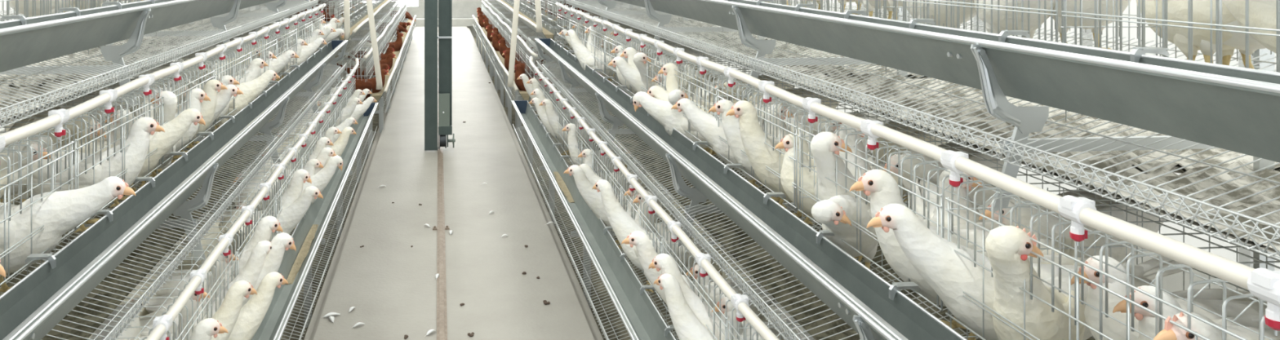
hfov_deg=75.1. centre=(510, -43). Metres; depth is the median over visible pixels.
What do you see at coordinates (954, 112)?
wire cage
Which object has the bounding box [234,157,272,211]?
hen
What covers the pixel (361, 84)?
hen
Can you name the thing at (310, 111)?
hen
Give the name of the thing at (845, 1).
hen
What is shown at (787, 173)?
hen
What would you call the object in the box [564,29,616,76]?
hen
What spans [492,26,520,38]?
hen
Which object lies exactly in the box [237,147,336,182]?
hen
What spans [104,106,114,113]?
cup
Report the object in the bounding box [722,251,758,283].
hen
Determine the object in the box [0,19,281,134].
wall
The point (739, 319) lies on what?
cup
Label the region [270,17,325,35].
hen
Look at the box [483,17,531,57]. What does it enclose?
wire cage
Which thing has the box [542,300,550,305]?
dropping
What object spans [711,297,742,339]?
hen
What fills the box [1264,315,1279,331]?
cup
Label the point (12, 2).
hen
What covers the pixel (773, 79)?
hen
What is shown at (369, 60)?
wire cage
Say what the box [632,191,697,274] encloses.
hen
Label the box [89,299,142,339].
hen
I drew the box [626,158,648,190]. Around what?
hen
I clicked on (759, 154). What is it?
hen
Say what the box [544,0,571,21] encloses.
hen
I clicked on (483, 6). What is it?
wire cage
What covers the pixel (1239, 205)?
wire cage
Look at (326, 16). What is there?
hen
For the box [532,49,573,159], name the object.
frame
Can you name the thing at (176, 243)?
hen
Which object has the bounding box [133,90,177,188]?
hen
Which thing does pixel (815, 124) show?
hen
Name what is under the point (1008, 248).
hen
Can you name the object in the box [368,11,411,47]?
wire cage
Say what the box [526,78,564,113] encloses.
hen
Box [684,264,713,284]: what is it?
hen
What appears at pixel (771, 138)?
hen
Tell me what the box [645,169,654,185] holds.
hen
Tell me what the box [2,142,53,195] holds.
hen
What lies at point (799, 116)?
hen
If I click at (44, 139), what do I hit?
hen
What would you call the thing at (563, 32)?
hen
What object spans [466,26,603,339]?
trim
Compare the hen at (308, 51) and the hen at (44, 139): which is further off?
the hen at (308, 51)
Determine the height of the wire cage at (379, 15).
0.517 m
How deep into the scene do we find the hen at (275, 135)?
4.48 m
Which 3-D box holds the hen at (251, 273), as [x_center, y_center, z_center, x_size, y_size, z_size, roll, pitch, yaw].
[-0.964,1.096,2.509,0.535,0.358,0.143,0,0,-39]
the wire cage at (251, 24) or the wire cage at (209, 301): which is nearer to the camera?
the wire cage at (209, 301)
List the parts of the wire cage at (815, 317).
door, door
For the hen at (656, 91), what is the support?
in the wire cage at (660, 168)
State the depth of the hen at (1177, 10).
1.51 m
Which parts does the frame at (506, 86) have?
leg, cross arm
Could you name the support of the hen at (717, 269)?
in the wire cage at (643, 287)
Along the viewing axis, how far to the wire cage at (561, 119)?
4.58 m
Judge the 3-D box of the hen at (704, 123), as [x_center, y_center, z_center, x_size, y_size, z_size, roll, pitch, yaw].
[0.798,0.634,2.746,0.536,0.286,0.143,0,0,29]
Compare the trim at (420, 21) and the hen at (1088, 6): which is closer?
the hen at (1088, 6)
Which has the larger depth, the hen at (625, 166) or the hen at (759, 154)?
the hen at (625, 166)
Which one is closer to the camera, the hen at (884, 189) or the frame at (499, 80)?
the hen at (884, 189)
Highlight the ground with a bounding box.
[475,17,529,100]
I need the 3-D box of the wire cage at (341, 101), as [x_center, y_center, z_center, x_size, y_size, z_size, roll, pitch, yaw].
[-1.272,1.135,5.736,0.583,0.456,1.252,0,0,-5]
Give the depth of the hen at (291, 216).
3.37 m
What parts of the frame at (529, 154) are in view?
leg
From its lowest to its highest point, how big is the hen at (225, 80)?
0.285 m
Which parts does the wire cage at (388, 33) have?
door, door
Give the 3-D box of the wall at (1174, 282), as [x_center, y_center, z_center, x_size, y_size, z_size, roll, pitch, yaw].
[2.727,0.030,8.420,0.100,3.650,20.300,0,0,-5]
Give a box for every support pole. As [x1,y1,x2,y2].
[343,0,351,39]
[366,0,382,89]
[507,0,519,87]
[534,0,542,31]
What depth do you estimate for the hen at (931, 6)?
2.16 m
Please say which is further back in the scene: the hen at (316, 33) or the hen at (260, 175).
the hen at (316, 33)
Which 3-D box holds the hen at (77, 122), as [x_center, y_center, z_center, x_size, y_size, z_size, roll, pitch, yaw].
[-1.488,0.570,2.622,0.505,0.262,0.159,0,0,20]
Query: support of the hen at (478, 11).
in the wire cage at (483, 6)
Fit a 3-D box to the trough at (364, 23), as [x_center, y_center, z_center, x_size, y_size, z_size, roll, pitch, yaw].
[-1.743,0.665,11.241,0.145,0.127,8.900,0,0,-5]
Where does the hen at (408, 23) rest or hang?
in the wire cage at (397, 17)
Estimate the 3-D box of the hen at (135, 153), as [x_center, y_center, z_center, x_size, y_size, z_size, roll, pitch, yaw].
[-1.240,0.618,2.320,0.486,0.307,0.150,0,0,-19]
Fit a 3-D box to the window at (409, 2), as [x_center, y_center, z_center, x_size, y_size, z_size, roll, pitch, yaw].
[-2.664,-0.055,18.117,1.250,2.280,0.020,0,0,-5]
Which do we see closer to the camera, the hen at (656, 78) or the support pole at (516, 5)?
the hen at (656, 78)
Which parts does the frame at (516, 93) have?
leg, cross arm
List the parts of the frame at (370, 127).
leg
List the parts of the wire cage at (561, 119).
door, door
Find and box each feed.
[284,224,318,284]
[340,0,388,39]
[371,17,413,102]
[500,0,553,39]
[553,172,574,203]
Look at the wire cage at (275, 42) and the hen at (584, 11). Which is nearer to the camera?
the wire cage at (275, 42)
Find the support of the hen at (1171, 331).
in the wire cage at (1158, 278)
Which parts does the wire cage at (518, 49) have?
door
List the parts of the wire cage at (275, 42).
door, door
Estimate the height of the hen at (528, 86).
0.359 m
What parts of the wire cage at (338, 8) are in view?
door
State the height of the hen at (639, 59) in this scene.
0.338 m
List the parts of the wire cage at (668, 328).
door, door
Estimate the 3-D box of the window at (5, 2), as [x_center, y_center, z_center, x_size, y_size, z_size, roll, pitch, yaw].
[-4.115,0.180,7.771,0.055,2.350,3.600,0,0,-5]
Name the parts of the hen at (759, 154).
leg, leg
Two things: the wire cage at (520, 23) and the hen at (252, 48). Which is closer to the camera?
the hen at (252, 48)
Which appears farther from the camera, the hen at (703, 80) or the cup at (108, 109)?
the hen at (703, 80)
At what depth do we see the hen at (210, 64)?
4.03 m
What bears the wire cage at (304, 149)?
attached to the frame at (309, 272)
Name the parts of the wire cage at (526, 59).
door, door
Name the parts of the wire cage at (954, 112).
door, door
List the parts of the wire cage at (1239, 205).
door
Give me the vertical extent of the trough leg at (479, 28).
0.525 m
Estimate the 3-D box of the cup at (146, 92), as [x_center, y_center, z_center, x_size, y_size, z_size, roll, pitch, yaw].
[-1.108,0.414,2.503,0.024,0.016,0.020,0,0,-5]
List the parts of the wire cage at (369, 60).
door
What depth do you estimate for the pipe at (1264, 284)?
1.29 m
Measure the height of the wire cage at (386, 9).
0.517 m
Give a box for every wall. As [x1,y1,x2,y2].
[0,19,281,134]
[282,0,524,36]
[634,5,1248,293]
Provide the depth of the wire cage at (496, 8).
12.66 m
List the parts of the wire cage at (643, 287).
door, door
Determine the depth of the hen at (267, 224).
2.69 m
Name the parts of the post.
mounting plate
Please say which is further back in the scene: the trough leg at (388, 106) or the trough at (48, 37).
the trough leg at (388, 106)
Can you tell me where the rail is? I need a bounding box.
[432,88,449,339]
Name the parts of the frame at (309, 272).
cross arm, cross arm, leg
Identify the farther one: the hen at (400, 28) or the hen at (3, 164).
the hen at (400, 28)
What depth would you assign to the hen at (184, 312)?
2.28 m
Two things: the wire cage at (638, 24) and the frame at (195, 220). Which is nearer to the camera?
the frame at (195, 220)
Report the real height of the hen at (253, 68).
0.297 m
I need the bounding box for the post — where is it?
[424,0,455,151]
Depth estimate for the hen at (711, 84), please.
3.26 m
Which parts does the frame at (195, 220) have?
cross arm, cross arm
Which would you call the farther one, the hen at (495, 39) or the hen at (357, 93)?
the hen at (495, 39)
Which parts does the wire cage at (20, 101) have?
door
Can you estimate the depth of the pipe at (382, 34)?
9.24 m
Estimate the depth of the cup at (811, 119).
2.08 m
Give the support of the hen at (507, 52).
in the wire cage at (526, 59)
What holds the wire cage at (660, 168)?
on the frame at (900, 8)
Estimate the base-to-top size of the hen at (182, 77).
0.266 m
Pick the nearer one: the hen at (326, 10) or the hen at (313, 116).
the hen at (313, 116)
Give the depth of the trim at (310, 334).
4.32 m
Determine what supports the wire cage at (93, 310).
attached to the frame
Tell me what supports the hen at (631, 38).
in the wire cage at (590, 103)
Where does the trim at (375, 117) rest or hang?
attached to the wall at (2, 130)
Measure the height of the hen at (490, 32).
0.338 m
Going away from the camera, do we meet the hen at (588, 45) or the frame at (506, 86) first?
the hen at (588, 45)
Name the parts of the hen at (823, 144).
leg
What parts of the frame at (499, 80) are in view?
leg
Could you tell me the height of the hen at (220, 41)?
0.266 m
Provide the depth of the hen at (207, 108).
3.11 m
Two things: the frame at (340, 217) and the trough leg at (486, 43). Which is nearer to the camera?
the frame at (340, 217)
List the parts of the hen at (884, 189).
leg, leg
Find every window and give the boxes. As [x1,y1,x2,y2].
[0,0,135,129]
[363,0,417,6]
[716,0,864,119]
[907,0,1279,271]
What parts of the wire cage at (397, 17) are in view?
door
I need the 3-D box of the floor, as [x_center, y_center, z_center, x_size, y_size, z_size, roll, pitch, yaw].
[-0.646,1.630,8.074,1.100,0.250,20.200,0,0,-5]
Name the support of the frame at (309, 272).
on the trim at (375, 117)
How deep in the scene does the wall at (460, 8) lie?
18.17 m
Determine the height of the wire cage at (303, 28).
0.517 m
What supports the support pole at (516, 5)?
in the trough at (500, 61)
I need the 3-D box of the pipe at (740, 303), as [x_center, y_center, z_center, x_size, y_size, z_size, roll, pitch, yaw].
[0.460,0.879,3.429,0.051,0.096,6.953,0,0,-5]
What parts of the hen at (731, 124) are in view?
leg, leg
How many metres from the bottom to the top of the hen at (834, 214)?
0.244 m
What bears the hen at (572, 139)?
in the wire cage at (561, 119)
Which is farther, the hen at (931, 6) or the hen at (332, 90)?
the hen at (332, 90)
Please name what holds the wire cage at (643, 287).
on the frame at (900, 8)
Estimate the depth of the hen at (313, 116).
5.33 m
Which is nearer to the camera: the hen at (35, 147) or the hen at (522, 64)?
the hen at (35, 147)
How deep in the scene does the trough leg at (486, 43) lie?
12.25 m
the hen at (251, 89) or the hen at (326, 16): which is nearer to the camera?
the hen at (251, 89)
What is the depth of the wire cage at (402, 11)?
13.81 m
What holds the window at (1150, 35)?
in the wall at (1174, 282)
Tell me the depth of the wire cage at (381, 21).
9.85 m
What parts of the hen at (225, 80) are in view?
leg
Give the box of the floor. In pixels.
[313,26,594,339]
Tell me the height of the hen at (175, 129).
0.280 m
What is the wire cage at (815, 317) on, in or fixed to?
attached to the frame at (1263, 163)
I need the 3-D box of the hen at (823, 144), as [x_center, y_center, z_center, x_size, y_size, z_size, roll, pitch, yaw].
[0.888,0.594,2.151,0.154,0.353,0.518,0,0,31]
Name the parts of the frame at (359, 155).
leg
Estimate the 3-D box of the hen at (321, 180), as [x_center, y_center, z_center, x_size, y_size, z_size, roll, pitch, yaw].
[-1.054,1.126,3.903,0.516,0.324,0.143,0,0,-22]
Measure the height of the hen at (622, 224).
0.358 m
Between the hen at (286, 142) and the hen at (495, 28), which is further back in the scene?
the hen at (495, 28)
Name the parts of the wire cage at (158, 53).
door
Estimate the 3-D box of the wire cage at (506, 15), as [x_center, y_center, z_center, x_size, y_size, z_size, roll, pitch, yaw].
[0.279,0.633,11.493,0.842,0.517,1.252,0,0,-5]
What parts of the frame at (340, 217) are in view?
cross arm, cross arm, leg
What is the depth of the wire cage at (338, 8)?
7.36 m
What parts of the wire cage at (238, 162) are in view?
door, door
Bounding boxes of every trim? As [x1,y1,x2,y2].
[2,36,400,339]
[303,27,415,339]
[416,17,475,26]
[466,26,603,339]
[472,35,908,339]
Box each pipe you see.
[0,3,325,151]
[145,57,359,339]
[363,0,406,59]
[481,0,537,57]
[529,56,779,339]
[555,2,1279,336]
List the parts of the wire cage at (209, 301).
door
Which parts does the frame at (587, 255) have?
leg, cross arm, cross arm, cross arm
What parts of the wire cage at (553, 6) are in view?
door, door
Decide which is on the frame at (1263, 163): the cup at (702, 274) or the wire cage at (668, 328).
the wire cage at (668, 328)
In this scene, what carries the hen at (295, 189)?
in the wire cage at (275, 197)
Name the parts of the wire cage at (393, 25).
door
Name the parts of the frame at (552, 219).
leg, cross arm, cross arm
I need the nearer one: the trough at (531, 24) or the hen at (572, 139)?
the hen at (572, 139)
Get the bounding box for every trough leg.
[378,97,383,133]
[386,83,390,111]
[391,71,395,94]
[396,60,399,81]
[400,49,403,70]
[403,44,405,61]
[475,23,478,48]
[479,28,480,53]
[481,33,484,62]
[485,40,488,71]
[489,46,492,80]
[494,55,497,92]
[500,66,503,107]
[507,86,511,126]
[517,95,521,149]
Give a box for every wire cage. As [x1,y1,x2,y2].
[0,0,147,128]
[0,0,241,87]
[0,87,215,339]
[12,44,287,243]
[87,243,237,339]
[97,0,289,48]
[150,151,337,339]
[172,23,324,150]
[184,0,318,25]
[213,103,362,243]
[229,10,346,98]
[286,0,368,57]
[290,77,377,174]
[319,46,395,112]
[321,0,377,42]
[325,0,390,24]
[337,33,400,88]
[338,0,384,31]
[349,24,404,71]
[351,0,398,11]
[352,0,395,17]
[360,17,408,58]
[363,0,401,7]
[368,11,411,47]
[377,8,413,39]
[385,3,415,28]
[472,2,507,31]
[475,6,511,39]
[479,11,520,46]
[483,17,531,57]
[484,0,529,6]
[487,0,533,11]
[488,23,537,70]
[492,0,550,16]
[494,32,559,87]
[497,0,560,22]
[503,0,573,31]
[503,44,561,110]
[512,74,598,170]
[517,0,583,42]
[523,0,603,55]
[530,100,647,236]
[536,8,641,96]
[559,21,711,139]
[559,145,731,339]
[565,0,693,21]
[595,3,778,40]
[596,41,833,226]
[643,0,928,79]
[662,231,814,339]
[668,79,1150,339]
[734,0,1279,173]
[945,180,1279,339]
[975,0,1279,260]
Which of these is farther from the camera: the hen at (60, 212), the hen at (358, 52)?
the hen at (358, 52)
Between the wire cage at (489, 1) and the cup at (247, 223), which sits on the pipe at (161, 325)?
the cup at (247, 223)
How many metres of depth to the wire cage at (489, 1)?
14.99 m
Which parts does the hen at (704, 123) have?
leg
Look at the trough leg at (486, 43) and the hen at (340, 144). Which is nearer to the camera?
the hen at (340, 144)
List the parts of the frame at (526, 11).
leg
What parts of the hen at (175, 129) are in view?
leg, leg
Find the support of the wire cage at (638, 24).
on the frame at (587, 255)
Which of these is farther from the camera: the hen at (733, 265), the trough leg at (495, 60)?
the trough leg at (495, 60)
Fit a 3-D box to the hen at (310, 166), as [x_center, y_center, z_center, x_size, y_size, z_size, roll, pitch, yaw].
[-1.135,1.122,3.914,0.476,0.294,0.143,0,0,-16]
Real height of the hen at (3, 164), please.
0.264 m
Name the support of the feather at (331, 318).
on the floor
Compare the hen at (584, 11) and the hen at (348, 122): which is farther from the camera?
the hen at (584, 11)
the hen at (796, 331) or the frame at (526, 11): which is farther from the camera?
the frame at (526, 11)
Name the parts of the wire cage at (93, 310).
door, door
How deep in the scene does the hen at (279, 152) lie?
4.34 m
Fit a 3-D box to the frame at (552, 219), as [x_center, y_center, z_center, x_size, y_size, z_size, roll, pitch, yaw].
[0.671,0.808,5.291,0.973,1.893,0.012,0,0,-5]
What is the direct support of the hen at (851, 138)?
in the wire cage at (815, 317)
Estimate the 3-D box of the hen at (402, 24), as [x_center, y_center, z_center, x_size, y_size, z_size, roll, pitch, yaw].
[-1.861,1.107,12.767,0.509,0.273,0.160,0,0,-17]
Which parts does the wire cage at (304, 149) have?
door, door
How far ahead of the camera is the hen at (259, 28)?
6.12 m
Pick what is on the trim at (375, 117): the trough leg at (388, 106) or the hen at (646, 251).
the trough leg at (388, 106)
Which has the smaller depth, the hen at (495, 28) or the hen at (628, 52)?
the hen at (628, 52)
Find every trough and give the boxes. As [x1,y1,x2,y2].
[0,0,314,106]
[0,40,347,339]
[251,102,377,339]
[338,0,392,42]
[369,15,416,102]
[472,14,530,102]
[494,0,555,40]
[511,100,675,339]
[534,38,967,339]
[569,0,1279,212]
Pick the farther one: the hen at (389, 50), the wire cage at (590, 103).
the hen at (389, 50)
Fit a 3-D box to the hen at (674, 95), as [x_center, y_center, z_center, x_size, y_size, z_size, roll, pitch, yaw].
[0.747,0.641,3.329,0.143,0.274,0.520,0,0,26]
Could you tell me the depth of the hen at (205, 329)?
2.12 m
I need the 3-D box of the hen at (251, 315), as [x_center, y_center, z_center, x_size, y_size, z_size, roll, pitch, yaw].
[-0.891,1.127,2.358,0.534,0.333,0.143,0,0,-39]
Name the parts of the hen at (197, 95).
leg, leg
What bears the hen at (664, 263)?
in the wire cage at (668, 328)
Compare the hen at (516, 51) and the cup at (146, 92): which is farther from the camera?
the hen at (516, 51)
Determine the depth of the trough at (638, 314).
3.36 m
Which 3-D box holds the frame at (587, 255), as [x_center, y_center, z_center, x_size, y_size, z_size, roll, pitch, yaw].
[0.780,0.808,4.045,0.973,1.893,0.012,0,0,-5]
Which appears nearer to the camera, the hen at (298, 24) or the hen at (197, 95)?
the hen at (197, 95)
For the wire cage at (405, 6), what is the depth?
15.04 m
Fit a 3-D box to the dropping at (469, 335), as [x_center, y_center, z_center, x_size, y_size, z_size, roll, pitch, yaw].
[-0.157,1.501,3.258,0.027,0.009,0.028,0,0,-5]
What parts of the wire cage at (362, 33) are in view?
door, door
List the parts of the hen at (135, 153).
leg, leg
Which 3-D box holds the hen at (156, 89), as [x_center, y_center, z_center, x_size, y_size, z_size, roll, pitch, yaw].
[-1.459,0.594,3.121,0.494,0.265,0.158,0,0,-15]
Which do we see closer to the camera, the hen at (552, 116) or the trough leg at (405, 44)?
the hen at (552, 116)
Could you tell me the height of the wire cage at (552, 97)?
0.456 m
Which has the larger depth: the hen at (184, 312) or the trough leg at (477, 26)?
the trough leg at (477, 26)
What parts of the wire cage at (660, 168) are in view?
door, door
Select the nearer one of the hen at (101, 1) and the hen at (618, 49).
the hen at (101, 1)
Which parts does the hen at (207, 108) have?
leg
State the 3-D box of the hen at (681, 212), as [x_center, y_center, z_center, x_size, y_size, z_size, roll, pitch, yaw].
[0.784,1.075,3.550,0.155,0.256,0.503,0,0,15]
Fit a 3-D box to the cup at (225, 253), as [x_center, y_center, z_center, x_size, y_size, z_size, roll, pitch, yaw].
[-0.873,0.912,2.523,0.024,0.016,0.020,0,0,-5]
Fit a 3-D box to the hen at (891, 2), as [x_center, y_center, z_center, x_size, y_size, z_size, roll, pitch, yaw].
[1.263,0.090,2.624,0.149,0.247,0.479,0,0,11]
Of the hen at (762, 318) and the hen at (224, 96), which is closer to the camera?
the hen at (762, 318)
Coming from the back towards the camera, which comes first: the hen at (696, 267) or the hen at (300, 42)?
the hen at (300, 42)
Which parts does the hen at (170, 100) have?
leg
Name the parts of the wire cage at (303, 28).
door, door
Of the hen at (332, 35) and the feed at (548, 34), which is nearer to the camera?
the hen at (332, 35)
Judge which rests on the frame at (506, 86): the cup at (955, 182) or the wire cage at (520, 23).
the wire cage at (520, 23)
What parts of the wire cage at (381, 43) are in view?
door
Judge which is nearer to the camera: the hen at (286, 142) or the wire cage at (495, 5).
the hen at (286, 142)
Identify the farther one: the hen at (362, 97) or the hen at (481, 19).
the hen at (481, 19)
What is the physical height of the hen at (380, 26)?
0.273 m
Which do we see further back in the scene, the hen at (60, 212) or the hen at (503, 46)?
the hen at (503, 46)
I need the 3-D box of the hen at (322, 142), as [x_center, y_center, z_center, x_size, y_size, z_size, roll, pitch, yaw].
[-1.140,1.095,4.119,0.501,0.349,0.143,0,0,-22]
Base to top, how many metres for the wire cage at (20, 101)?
0.517 m
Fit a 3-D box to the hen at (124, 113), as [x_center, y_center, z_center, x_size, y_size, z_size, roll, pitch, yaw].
[-1.288,0.617,2.712,0.143,0.289,0.416,0,0,-24]
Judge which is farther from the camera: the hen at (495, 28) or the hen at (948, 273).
the hen at (495, 28)
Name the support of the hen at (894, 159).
in the wire cage at (815, 317)
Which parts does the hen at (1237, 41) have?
leg, leg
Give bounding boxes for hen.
[0,116,39,197]
[0,133,58,203]
[0,176,135,293]
[0,260,5,277]
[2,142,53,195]
[3,105,106,143]
[8,0,74,17]
[25,116,164,232]
[53,94,106,120]
[57,108,205,208]
[71,0,102,9]
[80,84,189,110]
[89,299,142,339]
[90,88,210,177]
[92,77,156,95]
[97,103,137,191]
[119,269,157,319]
[129,79,227,163]
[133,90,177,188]
[136,61,206,88]
[138,285,209,339]
[139,240,271,334]
[144,232,296,315]
[152,240,180,275]
[152,252,238,299]
[153,216,282,297]
[157,57,268,127]
[169,76,200,100]
[169,217,220,271]
[176,84,243,156]
[178,75,239,148]
[181,48,261,64]
[189,280,257,339]
[190,318,228,339]
[198,186,323,242]
[199,67,227,83]
[200,168,311,222]
[202,40,243,50]
[203,55,231,74]
[214,70,279,129]
[218,208,251,254]
[227,271,288,339]
[230,28,256,48]
[230,49,298,99]
[230,50,276,77]
[231,155,343,229]
[231,158,323,189]
[232,142,294,183]
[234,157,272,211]
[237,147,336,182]
[248,39,280,48]
[252,40,268,60]
[256,126,342,159]
[257,23,298,30]
[258,134,282,159]
[260,126,356,163]
[261,37,327,78]
[261,125,306,155]
[266,38,307,81]
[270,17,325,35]
[275,109,313,137]
[277,138,309,169]
[278,117,358,151]
[283,23,298,39]
[284,29,324,47]
[286,137,333,178]
[288,10,333,22]
[297,17,344,28]
[297,26,336,39]
[299,89,319,111]
[304,5,342,21]
[306,17,340,33]
[309,28,344,57]
[309,106,331,134]
[315,1,354,16]
[317,86,336,105]
[317,88,365,111]
[328,97,363,128]
[330,69,389,100]
[333,96,377,124]
[336,62,390,79]
[347,53,396,71]
[349,46,394,60]
[351,50,383,57]
[356,88,372,105]
[366,32,404,53]
[376,25,403,41]
[377,23,407,39]
[381,22,407,36]
[391,12,413,21]
[400,22,411,32]
[476,8,488,18]
[477,13,503,26]
[482,14,504,21]
[483,18,511,33]
[485,25,518,41]
[490,32,528,51]
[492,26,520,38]
[497,34,528,44]
[497,38,536,58]
[502,49,545,72]
[504,51,545,61]
[514,59,553,77]
[514,64,557,104]
[516,73,565,99]
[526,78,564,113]
[528,97,577,155]
[529,88,582,144]
[538,98,590,156]
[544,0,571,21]
[544,4,583,26]
[555,9,599,24]
[558,29,573,50]
[561,123,632,173]
[563,164,667,248]
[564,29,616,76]
[571,22,606,48]
[577,148,647,191]
[578,164,658,201]
[579,105,604,151]
[584,26,614,82]
[592,179,719,293]
[600,128,621,148]
[602,30,654,49]
[608,56,719,97]
[610,31,650,68]
[610,44,637,93]
[619,143,634,168]
[620,47,724,84]
[621,231,774,321]
[623,188,694,232]
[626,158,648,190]
[627,38,667,49]
[632,52,683,89]
[632,91,720,148]
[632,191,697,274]
[637,41,680,64]
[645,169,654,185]
[647,85,720,155]
[648,253,798,339]
[649,46,713,66]
[651,62,662,74]
[651,73,715,89]
[653,48,681,71]
[653,178,677,217]
[653,274,715,339]
[657,62,736,155]
[667,80,717,105]
[671,97,824,187]
[672,197,693,222]
[680,63,704,93]
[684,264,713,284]
[688,62,712,82]
[690,219,726,275]
[693,80,729,102]
[708,99,811,208]
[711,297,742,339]
[714,75,795,101]
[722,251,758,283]
[725,100,815,225]
[749,88,840,108]
[755,102,864,130]
[759,89,841,133]
[759,102,795,186]
[759,300,791,328]
[774,133,906,218]
[785,315,813,339]
[801,0,823,9]
[810,131,879,262]
[811,155,884,268]
[830,123,871,178]
[837,0,862,14]
[849,169,1103,339]
[859,0,892,18]
[866,119,947,201]
[866,204,1192,339]
[882,142,1004,207]
[888,0,902,19]
[901,0,976,27]
[912,169,982,228]
[973,0,1055,38]
[978,188,1166,264]
[985,226,1085,339]
[1053,0,1130,49]
[1071,255,1271,339]
[1112,285,1279,339]
[1136,0,1235,65]
[1153,311,1222,339]
[1199,20,1266,68]
[1222,0,1275,53]
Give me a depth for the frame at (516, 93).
8.34 m
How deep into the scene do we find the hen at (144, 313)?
2.50 m
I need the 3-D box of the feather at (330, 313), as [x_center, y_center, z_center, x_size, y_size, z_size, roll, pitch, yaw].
[-0.751,1.496,3.427,0.080,0.015,0.031,0,0,-22]
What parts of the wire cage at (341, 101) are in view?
door, door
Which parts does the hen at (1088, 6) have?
leg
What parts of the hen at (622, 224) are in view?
leg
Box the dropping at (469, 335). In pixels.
[467,333,474,337]
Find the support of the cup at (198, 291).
on the pipe at (161, 325)
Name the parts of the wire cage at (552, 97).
door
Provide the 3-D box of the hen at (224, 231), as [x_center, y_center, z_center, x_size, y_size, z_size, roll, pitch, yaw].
[-1.114,1.130,3.304,0.144,0.241,0.495,0,0,-15]
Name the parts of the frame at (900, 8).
cross arm, cross arm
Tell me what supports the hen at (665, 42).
in the wire cage at (590, 103)
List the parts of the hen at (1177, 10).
leg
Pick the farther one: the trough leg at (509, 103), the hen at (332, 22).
the trough leg at (509, 103)
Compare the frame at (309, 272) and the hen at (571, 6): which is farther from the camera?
the hen at (571, 6)
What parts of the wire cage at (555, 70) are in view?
door, door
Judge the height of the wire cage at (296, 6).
0.517 m
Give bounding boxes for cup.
[53,129,66,137]
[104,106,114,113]
[142,89,151,95]
[173,75,181,81]
[195,288,204,295]
[198,65,205,69]
[222,250,231,256]
[244,220,252,226]
[671,236,678,242]
[699,272,707,277]
[728,82,735,87]
[736,317,746,322]
[763,97,771,102]
[808,116,817,123]
[866,142,878,150]
[948,177,963,187]
[1069,229,1087,242]
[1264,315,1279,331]
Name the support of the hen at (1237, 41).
in the wire cage at (1239, 205)
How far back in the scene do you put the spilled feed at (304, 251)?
3.43 m
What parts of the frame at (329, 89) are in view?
cross arm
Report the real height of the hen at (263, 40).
0.242 m
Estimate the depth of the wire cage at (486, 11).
13.94 m
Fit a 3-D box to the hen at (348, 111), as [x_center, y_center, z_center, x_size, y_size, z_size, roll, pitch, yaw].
[-1.257,1.114,5.540,0.517,0.311,0.143,0,0,-16]
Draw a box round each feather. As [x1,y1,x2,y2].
[321,312,340,318]
[328,316,334,322]
[348,306,355,312]
[351,322,364,328]
[424,329,435,337]
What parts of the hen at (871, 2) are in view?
leg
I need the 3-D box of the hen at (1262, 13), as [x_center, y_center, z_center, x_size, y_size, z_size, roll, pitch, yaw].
[1.282,0.111,1.279,0.156,0.259,0.506,0,0,-9]
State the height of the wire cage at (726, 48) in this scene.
0.517 m
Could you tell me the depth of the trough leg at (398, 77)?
10.16 m
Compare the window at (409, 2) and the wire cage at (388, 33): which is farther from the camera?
the window at (409, 2)
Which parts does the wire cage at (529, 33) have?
door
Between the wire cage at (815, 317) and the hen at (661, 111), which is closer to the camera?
the wire cage at (815, 317)
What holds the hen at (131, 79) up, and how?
in the wire cage at (238, 162)
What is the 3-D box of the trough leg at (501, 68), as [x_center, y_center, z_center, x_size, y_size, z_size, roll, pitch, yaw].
[-0.094,1.492,9.277,0.060,0.525,0.060,0,0,-5]
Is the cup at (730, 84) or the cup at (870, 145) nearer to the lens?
the cup at (870, 145)
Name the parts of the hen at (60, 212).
leg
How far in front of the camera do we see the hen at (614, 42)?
4.67 m
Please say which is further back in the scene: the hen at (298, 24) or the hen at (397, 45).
the hen at (397, 45)
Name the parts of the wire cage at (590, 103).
door, door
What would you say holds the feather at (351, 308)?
on the floor
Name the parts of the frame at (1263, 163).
cross arm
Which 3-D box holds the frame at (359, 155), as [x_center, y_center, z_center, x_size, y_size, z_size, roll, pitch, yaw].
[-1.598,0.808,6.347,1.002,1.893,0.012,0,0,-5]
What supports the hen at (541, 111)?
in the wire cage at (552, 97)
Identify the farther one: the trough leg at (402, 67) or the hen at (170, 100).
the trough leg at (402, 67)
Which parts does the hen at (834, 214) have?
leg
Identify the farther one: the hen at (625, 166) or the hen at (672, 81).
the hen at (625, 166)
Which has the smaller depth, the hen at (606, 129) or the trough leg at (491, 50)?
the hen at (606, 129)
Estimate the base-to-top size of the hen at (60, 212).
0.263 m
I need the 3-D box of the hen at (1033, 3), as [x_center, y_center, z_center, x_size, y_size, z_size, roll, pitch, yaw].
[1.211,0.118,1.974,0.150,0.248,0.494,0,0,13]
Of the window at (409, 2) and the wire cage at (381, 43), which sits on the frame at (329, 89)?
the wire cage at (381, 43)
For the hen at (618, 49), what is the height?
0.317 m
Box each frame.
[0,65,197,231]
[106,4,324,327]
[188,12,352,237]
[237,4,369,182]
[255,5,379,162]
[284,4,362,90]
[484,6,542,65]
[487,11,553,76]
[493,17,558,89]
[505,26,568,106]
[511,16,603,129]
[520,0,639,173]
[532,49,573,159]
[539,10,688,226]
[570,0,764,310]
[684,5,907,213]
[1000,48,1274,271]
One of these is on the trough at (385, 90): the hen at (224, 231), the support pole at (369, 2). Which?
the support pole at (369, 2)
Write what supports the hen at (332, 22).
in the wire cage at (338, 8)
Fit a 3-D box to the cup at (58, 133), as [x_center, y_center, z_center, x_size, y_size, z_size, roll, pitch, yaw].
[-1.058,0.414,1.925,0.024,0.016,0.020,0,0,-5]
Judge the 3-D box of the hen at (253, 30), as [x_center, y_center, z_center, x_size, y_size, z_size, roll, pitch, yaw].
[-1.641,0.575,4.976,0.160,0.267,0.571,0,0,-5]
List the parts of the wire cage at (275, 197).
door, door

